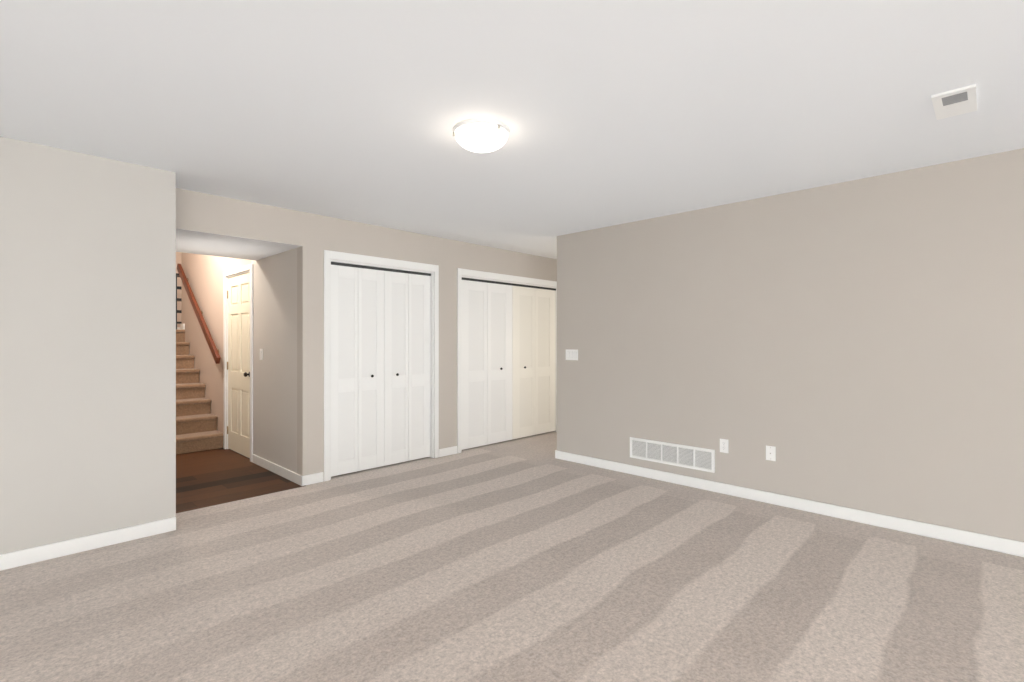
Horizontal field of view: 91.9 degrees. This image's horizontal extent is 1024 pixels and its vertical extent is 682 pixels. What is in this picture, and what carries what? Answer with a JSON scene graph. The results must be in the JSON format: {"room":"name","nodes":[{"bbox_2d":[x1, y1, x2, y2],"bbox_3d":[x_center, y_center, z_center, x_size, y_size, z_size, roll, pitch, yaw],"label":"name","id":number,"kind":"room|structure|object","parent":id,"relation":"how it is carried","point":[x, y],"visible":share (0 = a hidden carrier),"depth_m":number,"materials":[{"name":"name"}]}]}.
{"room":"finished basement room","nodes":[
{"label":"finished basement room","id":0,"kind":"room"},
{"bbox_2d":[0,136,175,554],"bbox_3d":[-4.133,0.070,1.669,0.120,2.480,5.045,0,0,44],"label":"wall","id":1,"kind":"structure","parent":0,"point":[87,345],"depth_m":3.09,"materials":[{"name":"beige paint"}]},
{"bbox_2d":[0,517,175,570],"bbox_3d":[-4.050,1.265,1.659,0.014,0.090,4.945,0,0,44],"label":"baseboard","id":2,"kind":"structure","parent":1,"relation":"attached to","point":[47,552],"depth_m":3.08,"materials":[{"name":"white wood"}]},
{"bbox_2d":[176,252,181,326],"bbox_3d":[-5.625,-1.300,10.217,0.100,2.660,5.555,0,0,44],"label":"wall","id":3,"kind":"structure","parent":0,"point":[179,281],"depth_m":9.42,"materials":[{"name":"beige paint"}]},
{"bbox_2d":[176,332,184,341],"bbox_3d":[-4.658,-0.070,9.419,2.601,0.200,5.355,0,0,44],"label":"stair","id":4,"kind":"structure","parent":0,"point":[180,337],"depth_m":7.31,"materials":[{"name":"carpet"}]},
{"bbox_2d":[176,273,181,328],"bbox_3d":[-5.309,-0.635,8.424,0.350,0.930,0.790,0,0,44],"label":"bookcase","id":5,"kind":"object","parent":4,"relation":"on","point":[178,299],"depth_m":8.05,"materials":[{"name":"black"}]},
{"bbox_2d":[176,329,184,332],"bbox_3d":[-5.216,-0.147,6.966,0.050,0.045,1.051,0,0,44],"label":"stair tread","id":6,"kind":"structure","parent":4,"relation":"attached to","point":[180,330],"depth_m":7.29,"materials":[{"name":"carpet"}]},
{"bbox_2d":[176,228,300,260],"bbox_3d":[-2.682,-0.900,4.511,1.170,0.080,1.055,0,0,44],"label":"ceiling","id":7,"kind":"structure","parent":0,"point":[197,242],"depth_m":4.51,"materials":[{"name":"white paint"}]},
{"bbox_2d":[182,248,296,472],"bbox_3d":[-3.447,-0.660,6.070,4.200,3.940,0.120,0,0,44],"label":"wall","id":8,"kind":"structure","parent":0,"point":[275,368],"depth_m":5.15,"materials":[{"name":"beige paint"}]},
{"bbox_2d":[177,264,220,363],"bbox_3d":[-4.211,-0.432,6.660,1.966,1.414,0.094,0,0,44],"label":"handrail","id":9,"kind":"object","parent":8,"relation":"attached to","point":[204,328],"visible":0.98,"depth_m":6.50,"materials":[{"name":"brown wood"}]},
{"bbox_2d":[223,264,252,461],"bbox_3d":[-3.116,0.236,5.737,0.976,2.148,0.136,0,0,44],"label":"door frame","id":10,"kind":"structure","parent":8,"relation":"attached to","point":[248,267],"depth_m":5.99,"materials":[{"name":"white wood"}]},
{"bbox_2d":[227,272,249,457],"bbox_3d":[-3.154,0.268,5.706,0.830,2.060,0.097,0,0,44],"label":"hall door","id":11,"kind":"structure","parent":8,"relation":"in","point":[238,363],"depth_m":5.70,"materials":[{"name":"beige wood"}]},
{"bbox_2d":[260,349,262,359],"bbox_3d":[-2.632,0.140,5.188,0.072,0.116,0.012,0,0,44],"label":"light switch","id":12,"kind":"object","parent":8,"relation":"attached to","point":[261,354],"visible":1,"depth_m":5.18,"materials":[{"name":"white plastic"}]},
{"bbox_2d":[252,454,302,485],"bbox_3d":[-2.344,1.265,4.907,1.264,0.090,0.014,0,0,44],"label":"baseboard","id":13,"kind":"structure","parent":8,"relation":"attached to","point":[294,477],"depth_m":4.84,"materials":[{"name":"white wood"}]},
{"bbox_2d":[176,448,303,512],"bbox_3d":[-3.147,1.335,4.835,2.350,0.050,1.275,0,0,44],"label":"floor","id":14,"kind":"structure","parent":0,"point":[208,478],"depth_m":4.65,"materials":[{"name":"brown wood"}]},
{"bbox_2d":[176,342,222,453],"bbox_3d":[-4.545,0.662,6.316,1.878,1.295,1.051,0,0,44],"label":"stairs","id":15,"kind":"structure","parent":14,"relation":"on","point":[196,425],"depth_m":6.22,"materials":[{"name":"carpet"}]},
{"bbox_2d":[176,188,556,480],"bbox_3d":[-1.023,0.070,5.468,0.120,2.480,4.740,0,0,44],"label":"wall","id":16,"kind":"structure","parent":0,"point":[310,355],"depth_m":4.60,"materials":[{"name":"beige paint"}]},
{"bbox_2d":[301,472,322,485],"bbox_3d":[-1.829,1.265,4.540,0.014,0.090,0.204,0,0,44],"label":"baseboard","id":17,"kind":"structure","parent":16,"relation":"attached to","point":[312,478],"depth_m":4.53,"materials":[{"name":"white wood"}]},
{"bbox_2d":[331,265,357,476],"bbox_3d":[-1.640,0.273,4.817,0.030,2.039,0.291,0,0,44],"label":"closet door leaf","id":18,"kind":"structure","parent":16,"relation":"in","point":[344,369],"depth_m":4.82,"materials":[{"name":"white wood"}]},
{"bbox_2d":[358,268,383,470],"bbox_3d":[-1.424,0.273,5.018,0.060,2.039,0.291,0,0,44],"label":"closet door leaf","id":19,"kind":"structure","parent":16,"relation":"in","point":[370,368],"depth_m":5.02,"materials":[{"name":"white wood"}]},
{"bbox_2d":[331,262,430,275],"bbox_3d":[-1.332,-0.741,5.135,0.040,0.027,1.184,0,0,44],"label":"trim","id":20,"kind":"structure","parent":16,"relation":"attached to","point":[377,268],"depth_m":5.08,"materials":[{"name":"grey metal"}]},
{"bbox_2d":[324,250,438,481],"bbox_3d":[-1.334,0.230,5.136,0.136,2.160,1.328,0,0,44],"label":"trim","id":21,"kind":"structure","parent":16,"relation":"attached to","point":[336,256],"depth_m":5.08,"materials":[{"name":"white wood"}]},
{"bbox_2d":[384,271,407,465],"bbox_3d":[-1.219,0.273,5.230,0.060,2.039,0.291,0,0,44],"label":"closet door leaf","id":22,"kind":"structure","parent":16,"relation":"in","point":[395,367],"depth_m":5.23,"materials":[{"name":"white wood"}]},
{"bbox_2d":[408,274,429,460],"bbox_3d":[-1.024,0.273,5.452,0.030,2.039,0.291,0,0,44],"label":"closet door leaf","id":23,"kind":"structure","parent":16,"relation":"in","point":[418,366],"depth_m":5.44,"materials":[{"name":"white wood"}]},
{"bbox_2d":[439,446,456,456],"bbox_3d":[-0.733,1.265,5.671,0.014,0.090,0.265,0,0,44],"label":"baseboard","id":24,"kind":"structure","parent":16,"relation":"attached to","point":[447,451],"depth_m":5.66,"materials":[{"name":"white wood"}]},
{"bbox_2d":[462,280,486,449],"bbox_3d":[-0.470,0.273,6.024,0.030,2.039,0.444,0,0,44],"label":"closet door leaf","id":25,"kind":"structure","parent":16,"relation":"in","point":[474,363],"depth_m":6.03,"materials":[{"name":"white wood"}]},
{"bbox_2d":[487,283,511,443],"bbox_3d":[-0.148,0.273,6.335,0.060,2.039,0.444,0,0,44],"label":"closet door leaf","id":26,"kind":"structure","parent":16,"relation":"in","point":[499,362],"depth_m":6.33,"materials":[{"name":"white wood"}]},
{"bbox_2d":[457,268,556,452],"bbox_3d":[-0.004,0.230,6.507,0.136,2.160,1.938,0,0,44],"label":"trim","id":27,"kind":"structure","parent":16,"relation":"attached to","point":[481,275],"depth_m":5.83,"materials":[{"name":"white wood"}]},
{"bbox_2d":[462,277,555,290],"bbox_3d":[-0.003,-0.741,6.506,0.040,0.027,1.794,0,0,44],"label":"trim","id":28,"kind":"structure","parent":16,"relation":"attached to","point":[487,281],"depth_m":6.41,"materials":[{"name":"grey metal"}]},
{"bbox_2d":[512,286,534,438],"bbox_3d":[0.163,0.273,6.656,0.060,2.039,0.444,0,0,44],"label":"closet door leaf","id":29,"kind":"structure","parent":16,"relation":"in","point":[523,361],"depth_m":6.66,"materials":[{"name":"white wood"}]},
{"bbox_2d":[535,288,555,434],"bbox_3d":[0.464,0.273,6.988,0.030,2.039,0.444,0,0,44],"label":"closet door leaf","id":30,"kind":"structure","parent":16,"relation":"in","point":[545,360],"depth_m":6.99,"materials":[{"name":"white wood"}]},
{"bbox_2d":[0,431,1023,681],"bbox_3d":[0.961,1.335,1.854,9.600,0.050,12.400,0,0,44],"label":"floor","id":31,"kind":"structure","parent":0,"point":[530,561],"depth_m":2.59,"materials":[{"name":"beige carpet"}]},
{"bbox_2d":[0,0,1023,258],"bbox_3d":[1.291,-1.220,1.534,8.681,0.100,12.400,0,0,44],"label":"ceiling","id":32,"kind":"structure","parent":0,"point":[612,112],"depth_m":2.38,"materials":[{"name":"white paint"}]},
{"bbox_2d":[453,118,509,152],"bbox_3d":[-0.171,-1.117,2.755,0.316,0.105,0.316,0,0,44],"label":"ceiling light","id":33,"kind":"object","parent":32,"relation":"attached to","point":[481,135],"visible":1,"depth_m":2.66,"materials":[{"name":"white glass"}]},
{"bbox_2d":[931,84,976,119],"bbox_3d":[2.168,-1.163,2.424,0.155,0.015,0.330,0,0,44],"label":"ceiling vent","id":34,"kind":"object","parent":32,"relation":"in","point":[955,102],"visible":0.98,"depth_m":2.40,"materials":[{"name":"white plastic"}]},
{"bbox_2d":[557,148,1023,541],"bbox_3d":[3.303,0.070,2.898,7.690,2.480,0.120,0,0,44],"label":"wall","id":35,"kind":"structure","parent":0,"point":[858,344],"depth_m":3.72,"materials":[{"name":"beige paint"}]},
{"bbox_2d":[566,349,577,359],"bbox_3d":[0.647,0.150,5.381,0.164,0.116,0.012,0,0,44],"label":"switch plate","id":36,"kind":"object","parent":35,"relation":"attached to","point":[571,354],"visible":1,"depth_m":5.38,"materials":[{"name":"white plastic"}]},
{"bbox_2d":[630,437,714,472],"bbox_3d":[1.461,1.045,4.590,0.830,0.200,0.014,0,0,44],"label":"air vent","id":37,"kind":"object","parent":35,"relation":"in","point":[693,457],"visible":1,"depth_m":4.56,"materials":[{"name":"white metal"}]},
{"bbox_2d":[720,439,727,452],"bbox_3d":[1.819,0.900,4.248,0.072,0.116,0.008,0,0,44],"label":"duplex electrical outlet","id":38,"kind":"object","parent":35,"relation":"attached to","point":[723,445],"visible":1,"depth_m":4.24,"materials":[{"name":"white plastic"}]},
{"bbox_2d":[766,445,775,460],"bbox_3d":[2.083,0.905,3.988,0.072,0.116,0.013,0,0,44],"label":"outlet","id":39,"kind":"object","parent":35,"relation":"attached to","point":[771,453],"visible":1,"depth_m":3.98,"materials":[{"name":"white plastic"}]},
{"bbox_2d":[556,450,1023,556],"bbox_3d":[3.220,1.265,2.885,7.590,0.090,0.014,0,0,44],"label":"baseboard","id":40,"kind":"structure","parent":35,"relation":"attached to","point":[994,543],"depth_m":3.73,"materials":[{"name":"white wood"}]}
]}

